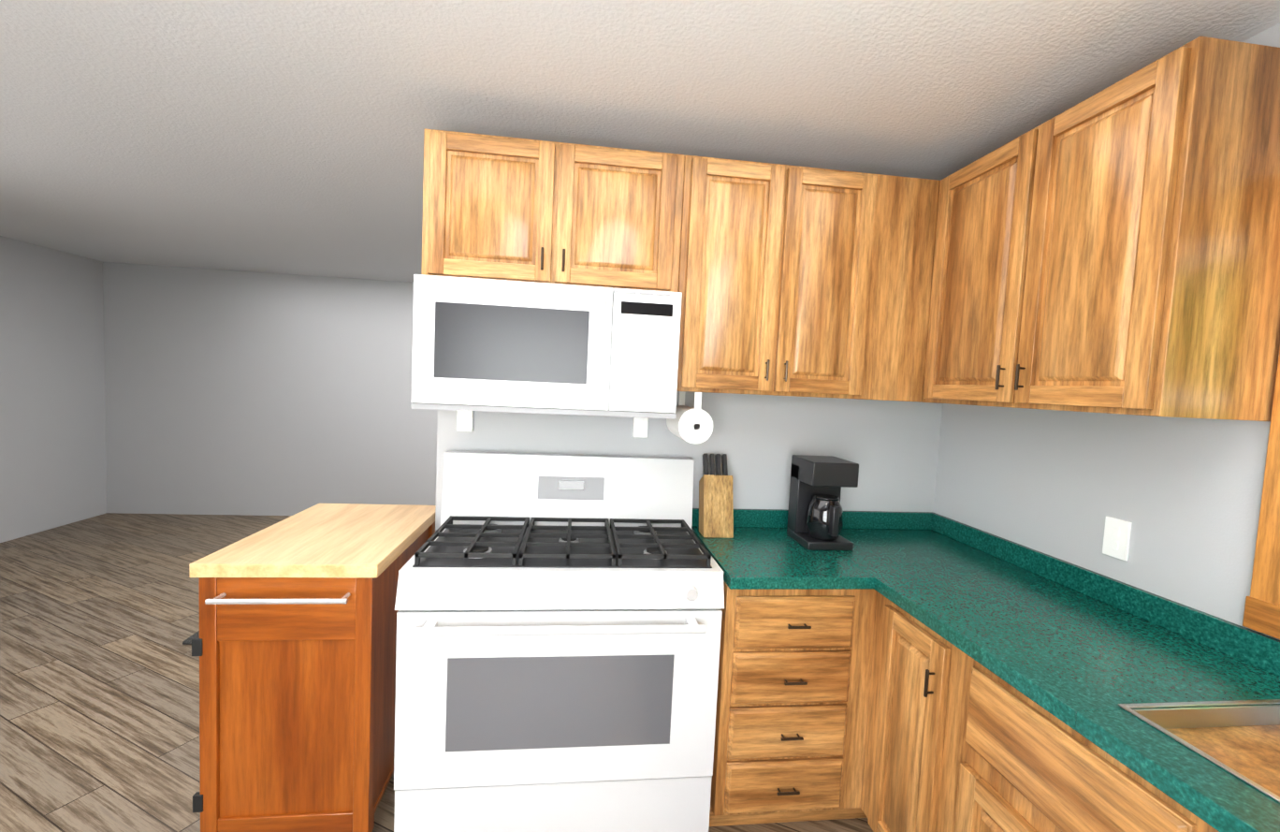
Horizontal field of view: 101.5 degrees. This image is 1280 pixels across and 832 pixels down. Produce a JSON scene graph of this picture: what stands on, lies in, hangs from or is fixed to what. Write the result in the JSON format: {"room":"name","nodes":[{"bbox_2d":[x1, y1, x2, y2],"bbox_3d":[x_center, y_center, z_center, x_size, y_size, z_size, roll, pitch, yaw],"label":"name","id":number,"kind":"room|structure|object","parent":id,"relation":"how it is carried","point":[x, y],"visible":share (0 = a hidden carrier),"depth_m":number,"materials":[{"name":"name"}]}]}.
{"room":"kitchen","nodes":[
{"label":"kitchen","id":0,"kind":"room"},
{"bbox_2d":[0,235,106,542],"bbox_3d":[-4.828,-0.043,1.777,0.120,2.420,6.570,2,4,-7],"label":"wall","id":1,"kind":"structure","parent":0,"point":[52,445],"depth_m":4.51,"materials":[{"name":"grey paint"}]},
{"bbox_2d":[102,261,437,515],"bbox_3d":[-2.179,-0.144,5.459,6.250,2.420,0.120,2,4,-7],"label":"wall","id":2,"kind":"structure","parent":0,"point":[240,392],"depth_m":5.20,"materials":[{"name":"grey paint"}]},
{"bbox_2d":[0,512,872,831],"bbox_3d":[-1.740,1.319,2.182,6.450,0.060,6.910,2,4,-7],"label":"floor","id":3,"kind":"structure","parent":0,"point":[99,687],"depth_m":2.46,"materials":[{"name":"wood"}]},
{"bbox_2d":[182,630,199,644],"bbox_3d":[-0.920,1.232,3.564,3.200,0.022,1.190,2,4,-7],"label":"living room rug","id":4,"kind":"object","parent":3,"relation":"on","point":[188,641],"visible":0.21,"depth_m":2.80,"materials":[{"name":"grey"}]},
{"bbox_2d":[189,503,436,831],"bbox_3d":[-1.077,0.866,1.842,0.522,0.944,0.778,2,4,-7],"label":"kitchen cart","id":5,"kind":"object","parent":3,"relation":"on","point":[294,646],"visible":0.96,"depth_m":1.52,"materials":[{"name":"brown wood"}]},
{"bbox_2d":[393,450,724,831],"bbox_3d":[-0.265,0.776,1.856,0.985,1.200,0.638,2,4,-7],"label":"stove","id":6,"kind":"object","parent":3,"relation":"on","point":[559,623],"visible":1,"depth_m":1.62,"materials":[{"name":"white metal"}]},
{"bbox_2d":[709,575,874,826],"bbox_3d":[0.480,0.967,1.995,0.510,0.870,0.588,2,4,-7],"label":"base cabinet","id":7,"kind":"object","parent":3,"relation":"on","point":[792,680],"depth_m":1.70,"materials":[{"name":"brown wood"}]},
{"bbox_2d":[691,526,874,586],"bbox_3d":[0.486,0.513,1.960,0.480,0.040,0.598,2,4,-7],"label":"countertop","id":8,"kind":"structure","parent":7,"relation":"on","point":[755,556],"depth_m":1.80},
{"bbox_2d":[698,453,733,538],"bbox_3d":[0.308,0.316,2.116,0.120,0.316,0.142,2,4,-7],"label":"knife block","id":9,"kind":"object","parent":8,"relation":"on","point":[716,508],"visible":1,"depth_m":2.08,"materials":[{"name":"brown wood"}]},
{"bbox_2d":[837,526,1279,831],"bbox_3d":[1.136,0.590,1.202,0.633,0.040,2.264,2,4,-7],"label":"countertop","id":10,"kind":"structure","parent":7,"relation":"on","point":[1076,652],"depth_m":1.26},
{"bbox_2d":[786,454,858,550],"bbox_3d":[0.711,0.333,2.034,0.180,0.330,0.225,2,4,-7],"label":"coffee maker","id":11,"kind":"object","parent":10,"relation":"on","point":[815,519],"visible":1,"depth_m":1.98,"materials":[{"name":"grey plastic"}]},
{"bbox_2d":[1110,695,1279,803],"bbox_3d":[1.176,0.686,0.733,0.404,0.179,0.665,2,4,-7],"label":"sink","id":12,"kind":"object","parent":10,"relation":"in","point":[1239,734],"depth_m":1.03,"materials":[{"name":"silver metal"}]},
{"bbox_2d":[874,601,957,831],"bbox_3d":[1.081,1.022,1.558,0.624,0.870,0.318,2,4,-7],"label":"base cabinet","id":13,"kind":"object","parent":3,"relation":"on","point":[912,672],"depth_m":1.49,"materials":[{"name":"brown wood"}]},
{"bbox_2d":[938,642,1230,831],"bbox_3d":[1.159,1.066,0.896,0.624,0.870,1.018,2,4,-7],"label":"base cabinet","id":14,"kind":"object","parent":3,"relation":"on","point":[1013,763],"depth_m":1.12,"materials":[{"name":"brown wood"}]},
{"bbox_2d":[0,0,1279,282],"bbox_3d":[-1.625,-1.153,2.031,6.450,0.060,6.910,2,4,-7],"label":"ceiling","id":15,"kind":"structure","parent":0,"point":[284,137],"depth_m":1.69,"materials":[{"name":"white paint"}]},
{"bbox_2d":[435,391,942,531],"bbox_3d":[0.256,0.164,2.265,2.160,2.420,0.100,2,4,-7],"label":"wall","id":16,"kind":"structure","parent":0,"point":[890,448],"depth_m":2.25,"materials":[{"name":"grey paint"}]},
{"bbox_2d":[456,409,474,431],"bbox_3d":[-0.693,0.009,2.076,0.060,0.103,0.029,2,4,-7],"label":"electrical outlet box","id":17,"kind":"object","parent":16,"relation":"attached to","point":[465,421],"depth_m":2.06,"materials":[{"name":"white plastic"}]},
{"bbox_2d":[421,128,690,298],"bbox_3d":[-0.305,-0.700,1.932,0.880,0.490,0.309,2,4,-7],"label":"upper cabinet","id":18,"kind":"object","parent":16,"relation":"attached to","point":[495,207],"depth_m":1.78,"materials":[{"name":"brown wood"}]},
{"bbox_2d":[410,274,682,418],"bbox_3d":[-0.320,-0.234,1.904,0.876,0.433,0.422,2,4,-7],"label":"microwave","id":19,"kind":"object","parent":18,"relation":"attached to","point":[497,345],"visible":1,"depth_m":1.73,"materials":[{"name":"white"}]},
{"bbox_2d":[632,417,648,437],"bbox_3d":[0.002,0.036,2.160,0.060,0.103,0.029,2,4,-7],"label":"electrical outlet box","id":20,"kind":"object","parent":16,"relation":"attached to","point":[640,425],"depth_m":2.15,"materials":[{"name":"white plastic"}]},
{"bbox_2d":[676,155,862,398],"bbox_3d":[0.476,-0.499,2.038,0.709,0.830,0.309,2,4,-7],"label":"upper cabinet","id":21,"kind":"object","parent":16,"relation":"attached to","point":[768,298],"depth_m":1.88,"materials":[{"name":"brown wood"}]},
{"bbox_2d":[666,391,712,443],"bbox_3d":[0.189,-0.001,2.039,0.130,0.189,0.300,2,4,-7],"label":"paper towel","id":22,"kind":"object","parent":21,"relation":"attached to","point":[691,425],"visible":0.9,"depth_m":1.91,"materials":[{"name":"white paper"}]},
{"bbox_2d":[691,508,930,530],"bbox_3d":[0.759,0.449,2.280,1.093,0.074,0.020,2,4,-7],"label":"backsplash","id":23,"kind":"structure","parent":16,"relation":"attached to","point":[742,517],"depth_m":2.29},
{"bbox_2d":[847,172,948,402],"bbox_3d":[0.935,-0.480,2.062,0.312,0.830,0.370,2,4,-7],"label":"upper cabinet","id":24,"kind":"object","parent":16,"relation":"attached to","point":[902,219],"depth_m":1.96,"materials":[{"name":"brown wood"}]},
{"bbox_2d":[933,22,1279,639],"bbox_3d":[1.418,0.204,2.480,0.200,2.420,6.910,2,4,-7],"label":"wall","id":25,"kind":"structure","parent":0,"point":[1183,495],"depth_m":1.54,"materials":[{"name":"grey paint"}]},
{"bbox_2d":[930,36,1279,421],"bbox_3d":[1.289,-0.433,1.572,0.319,0.830,0.795,2,4,-7],"label":"upper cabinet","id":26,"kind":"object","parent":25,"relation":"attached to","point":[1113,248],"depth_m":1.25,"materials":[{"name":"brown wood"}]},
{"bbox_2d":[930,511,1279,676],"bbox_3d":[1.443,0.545,1.235,0.020,0.074,2.264,2,4,-7],"label":"backsplash","id":27,"kind":"structure","parent":25,"relation":"attached to","point":[1246,644],"depth_m":1.49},
{"bbox_2d":[1102,516,1132,560],"bbox_3d":[1.417,0.363,1.557,0.009,0.115,0.070,2,4,-7],"label":"electrical outlet","id":28,"kind":"object","parent":25,"relation":"attached to","point":[1116,538],"visible":1,"depth_m":1.55,"materials":[{"name":"white plastic"}]},
{"bbox_2d":[1242,347,1279,639],"bbox_3d":[1.624,0.006,0.772,0.245,1.059,0.915,2,4,-7],"label":"window","id":29,"kind":"structure","parent":25,"relation":"in","point":[1261,613],"depth_m":1.20,"materials":[{"name":"brown wood"}]}
]}

